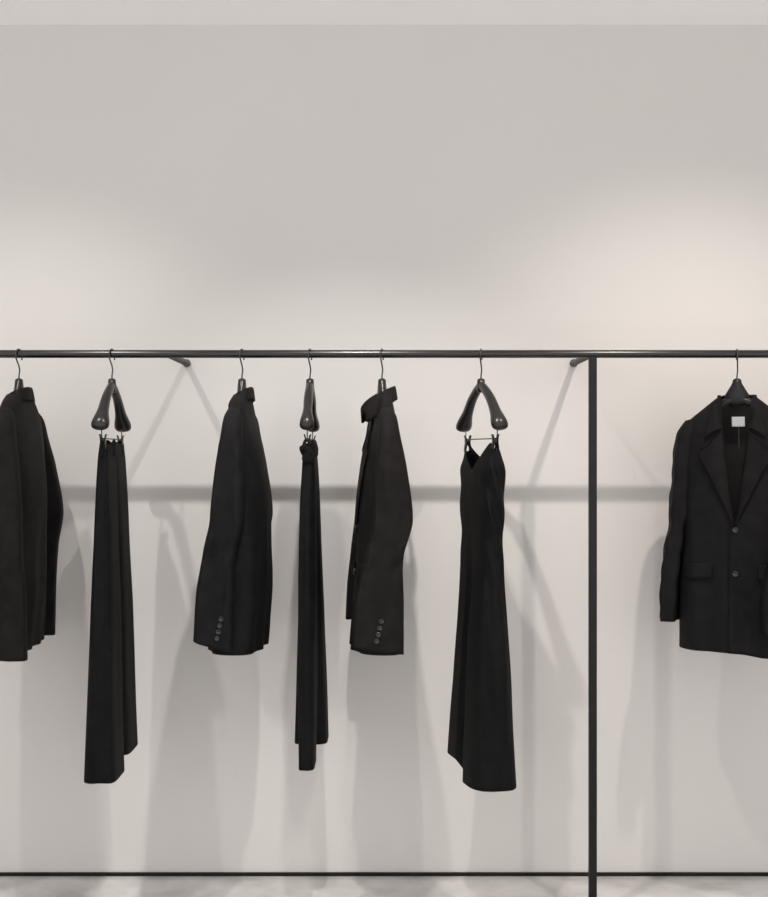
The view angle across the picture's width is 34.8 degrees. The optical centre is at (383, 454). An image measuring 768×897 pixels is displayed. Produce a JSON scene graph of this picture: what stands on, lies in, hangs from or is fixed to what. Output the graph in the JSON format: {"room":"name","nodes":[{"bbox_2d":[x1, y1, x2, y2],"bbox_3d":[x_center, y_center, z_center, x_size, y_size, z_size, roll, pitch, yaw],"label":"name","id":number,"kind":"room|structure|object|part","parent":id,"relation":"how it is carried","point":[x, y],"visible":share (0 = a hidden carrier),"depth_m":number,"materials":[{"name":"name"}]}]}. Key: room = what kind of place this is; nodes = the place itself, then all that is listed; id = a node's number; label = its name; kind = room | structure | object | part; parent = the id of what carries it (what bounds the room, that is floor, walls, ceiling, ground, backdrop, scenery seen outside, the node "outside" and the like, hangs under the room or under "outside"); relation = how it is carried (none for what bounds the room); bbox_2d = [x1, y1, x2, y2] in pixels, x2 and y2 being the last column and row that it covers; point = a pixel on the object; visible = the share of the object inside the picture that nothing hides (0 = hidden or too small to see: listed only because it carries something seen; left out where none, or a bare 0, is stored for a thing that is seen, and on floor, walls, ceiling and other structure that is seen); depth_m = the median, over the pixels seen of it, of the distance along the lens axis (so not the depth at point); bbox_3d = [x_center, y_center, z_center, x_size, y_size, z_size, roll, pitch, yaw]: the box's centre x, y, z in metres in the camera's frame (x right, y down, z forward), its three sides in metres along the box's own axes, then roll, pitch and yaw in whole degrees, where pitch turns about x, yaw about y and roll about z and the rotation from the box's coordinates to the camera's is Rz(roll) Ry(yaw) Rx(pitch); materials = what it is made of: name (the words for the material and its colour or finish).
{"room":"clothing store","nodes":[
{"label":"clothing store","id":0,"kind":"room"},
{"bbox_2d":[0,25,767,871],"bbox_3d":[0.000,-0.015,3.900,7.600,2.674,0.100,0,0,0],"label":"wall","id":1,"kind":"structure","parent":0,"point":[163,187],"depth_m":3.85,"materials":[{"name":"paint"}]},
{"bbox_2d":[0,872,767,875],"bbox_3d":[0.000,1.317,3.847,7.600,0.011,0.006,0,0,0],"label":"baseboard","id":2,"kind":"structure","parent":1,"relation":"attached to","point":[1,873],"depth_m":3.84,"materials":[{"name":"black metal"}]},
{"bbox_2d":[0,0,767,24],"bbox_3d":[0.000,-1.402,1.475,7.600,0.100,4.750,0,0,0],"label":"ceiling","id":3,"kind":"structure","parent":0,"point":[12,12],"depth_m":3.74,"materials":[{"name":"paint"}]},
{"bbox_2d":[0,876,767,896],"bbox_3d":[0.000,1.372,1.475,7.600,0.100,4.750,0,0,0],"label":"floor","id":4,"kind":"structure","parent":0,"point":[10,886],"depth_m":3.75,"materials":[{"name":"stone"}]},
{"bbox_2d":[0,350,767,896],"bbox_3d":[0.000,0.510,3.652,3.800,1.623,0.395,0,0,0],"label":"clothes rack","id":5,"kind":"object","parent":4,"relation":"on","point":[178,356],"visible":1,"depth_m":3.49,"materials":[{"name":"black metal"}]},
{"bbox_2d":[14,349,23,389],"bbox_3d":[-1.043,-0.190,3.500,0.029,0.229,0.250,0,0,0],"label":"hanger","id":6,"kind":"object","parent":5,"relation":"hanging from","point":[18,384],"visible":0.22,"depth_m":3.49,"materials":[{"name":"metal"}]},
{"bbox_2d":[0,387,63,661],"bbox_3d":[-1.053,0.181,3.498,0.177,0.749,0.434,0,0,0],"label":"blazer","id":7,"kind":"object","parent":6,"relation":"hanging from","point":[31,500],"visible":1,"depth_m":3.41,"materials":[{"name":"black fabric"}]},
{"bbox_2d":[91,349,130,451],"bbox_3d":[-0.777,-0.156,3.500,0.050,0.296,0.328,0,0,0],"label":"hanger","id":8,"kind":"object","parent":5,"relation":"hanging from","point":[100,421],"visible":0.97,"depth_m":3.48,"materials":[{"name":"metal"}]},
{"bbox_2d":[84,439,137,783],"bbox_3d":[-0.778,0.424,3.498,0.092,0.939,0.345,0,0,0],"label":"trousers","id":9,"kind":"object","parent":8,"relation":"hanging from","point":[111,716],"visible":1,"depth_m":3.37,"materials":[{"name":"black fabric"}]},
{"bbox_2d":[237,349,245,391],"bbox_3d":[-0.406,-0.190,3.500,0.029,0.229,0.250,0,0,1],"label":"hanger","id":10,"kind":"object","parent":5,"relation":"hanging from","point":[241,382],"visible":0.2,"depth_m":3.49,"materials":[{"name":"metal"}]},
{"bbox_2d":[193,387,272,655],"bbox_3d":[-0.418,0.177,3.502,0.187,0.740,0.438,0,0,1],"label":"blazer","id":11,"kind":"object","parent":10,"relation":"hanging from","point":[233,601],"visible":1,"depth_m":3.34,"materials":[{"name":"black fabric"}]},
{"bbox_2d":[299,349,319,445],"bbox_3d":[-0.211,-0.156,3.500,0.040,0.296,0.328,0,0,0],"label":"hanger","id":12,"kind":"object","parent":5,"relation":"hanging from","point":[309,421],"visible":0.97,"depth_m":3.41,"materials":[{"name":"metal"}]},
{"bbox_2d":[295,440,328,770],"bbox_3d":[-0.212,0.407,3.501,0.096,0.904,0.338,0,0,0],"label":"trousers","id":13,"kind":"object","parent":12,"relation":"hanging from","point":[311,716],"visible":0.98,"depth_m":3.37,"materials":[{"name":"black fabric"}]},
{"bbox_2d":[372,349,386,427],"bbox_3d":[-0.006,-0.190,3.500,0.029,0.229,0.250,0,0,-8],"label":"hanger","id":14,"kind":"object","parent":5,"relation":"hanging from","point":[381,382],"visible":0.2,"depth_m":3.49,"materials":[{"name":"metal"}]},
{"bbox_2d":[346,386,412,655],"bbox_3d":[-0.032,0.175,3.493,0.173,0.744,0.445,0,0,-8],"label":"blazer","id":15,"kind":"object","parent":14,"relation":"hanging from","point":[383,521],"visible":1,"depth_m":3.30,"materials":[{"name":"black fabric"}]},
{"bbox_3d":[0.000,-0.289,3.500,3.800,0.023,0.023,0,0,0],"label":"rail","id":16,"kind":"part","parent":5,"relation":"part of","materials":[{"name":"black metal"}]},
{"bbox_2d":[456,349,507,451],"bbox_3d":[0.277,-0.156,3.500,0.048,0.296,0.328,0,0,-16],"label":"hanger","id":17,"kind":"object","parent":5,"relation":"hanging from","point":[498,420],"visible":1,"depth_m":3.48,"materials":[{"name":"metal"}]},
{"bbox_2d":[447,442,515,791],"bbox_3d":[0.276,0.442,3.500,0.144,0.956,0.326,0,0,-16],"label":"dress","id":18,"kind":"object","parent":17,"relation":"hanging from","point":[480,736],"visible":1,"depth_m":3.39,"materials":[{"name":"black fabric"}]},
{"bbox_3d":[0.596,0.521,3.500,0.022,1.602,0.022,0,0,0],"label":"post","id":19,"kind":"part","parent":5,"relation":"part of","materials":[{"name":"black metal"}]},
{"bbox_2d":[721,349,750,409],"bbox_3d":[1.009,-0.190,3.500,0.250,0.229,0.042,0,0,20],"label":"hanger","id":20,"kind":"object","parent":5,"relation":"hanging from","point":[736,395],"visible":0.62,"depth_m":3.49,"materials":[{"name":"plastic"}]},
{"bbox_2d":[659,394,767,658],"bbox_3d":[0.994,0.194,3.488,0.420,0.740,0.251,0,0,44],"label":"blazer","id":21,"kind":"object","parent":20,"relation":"hanging from","point":[714,568],"visible":0.98,"depth_m":3.44,"materials":[{"name":"black fabric"}]}
]}

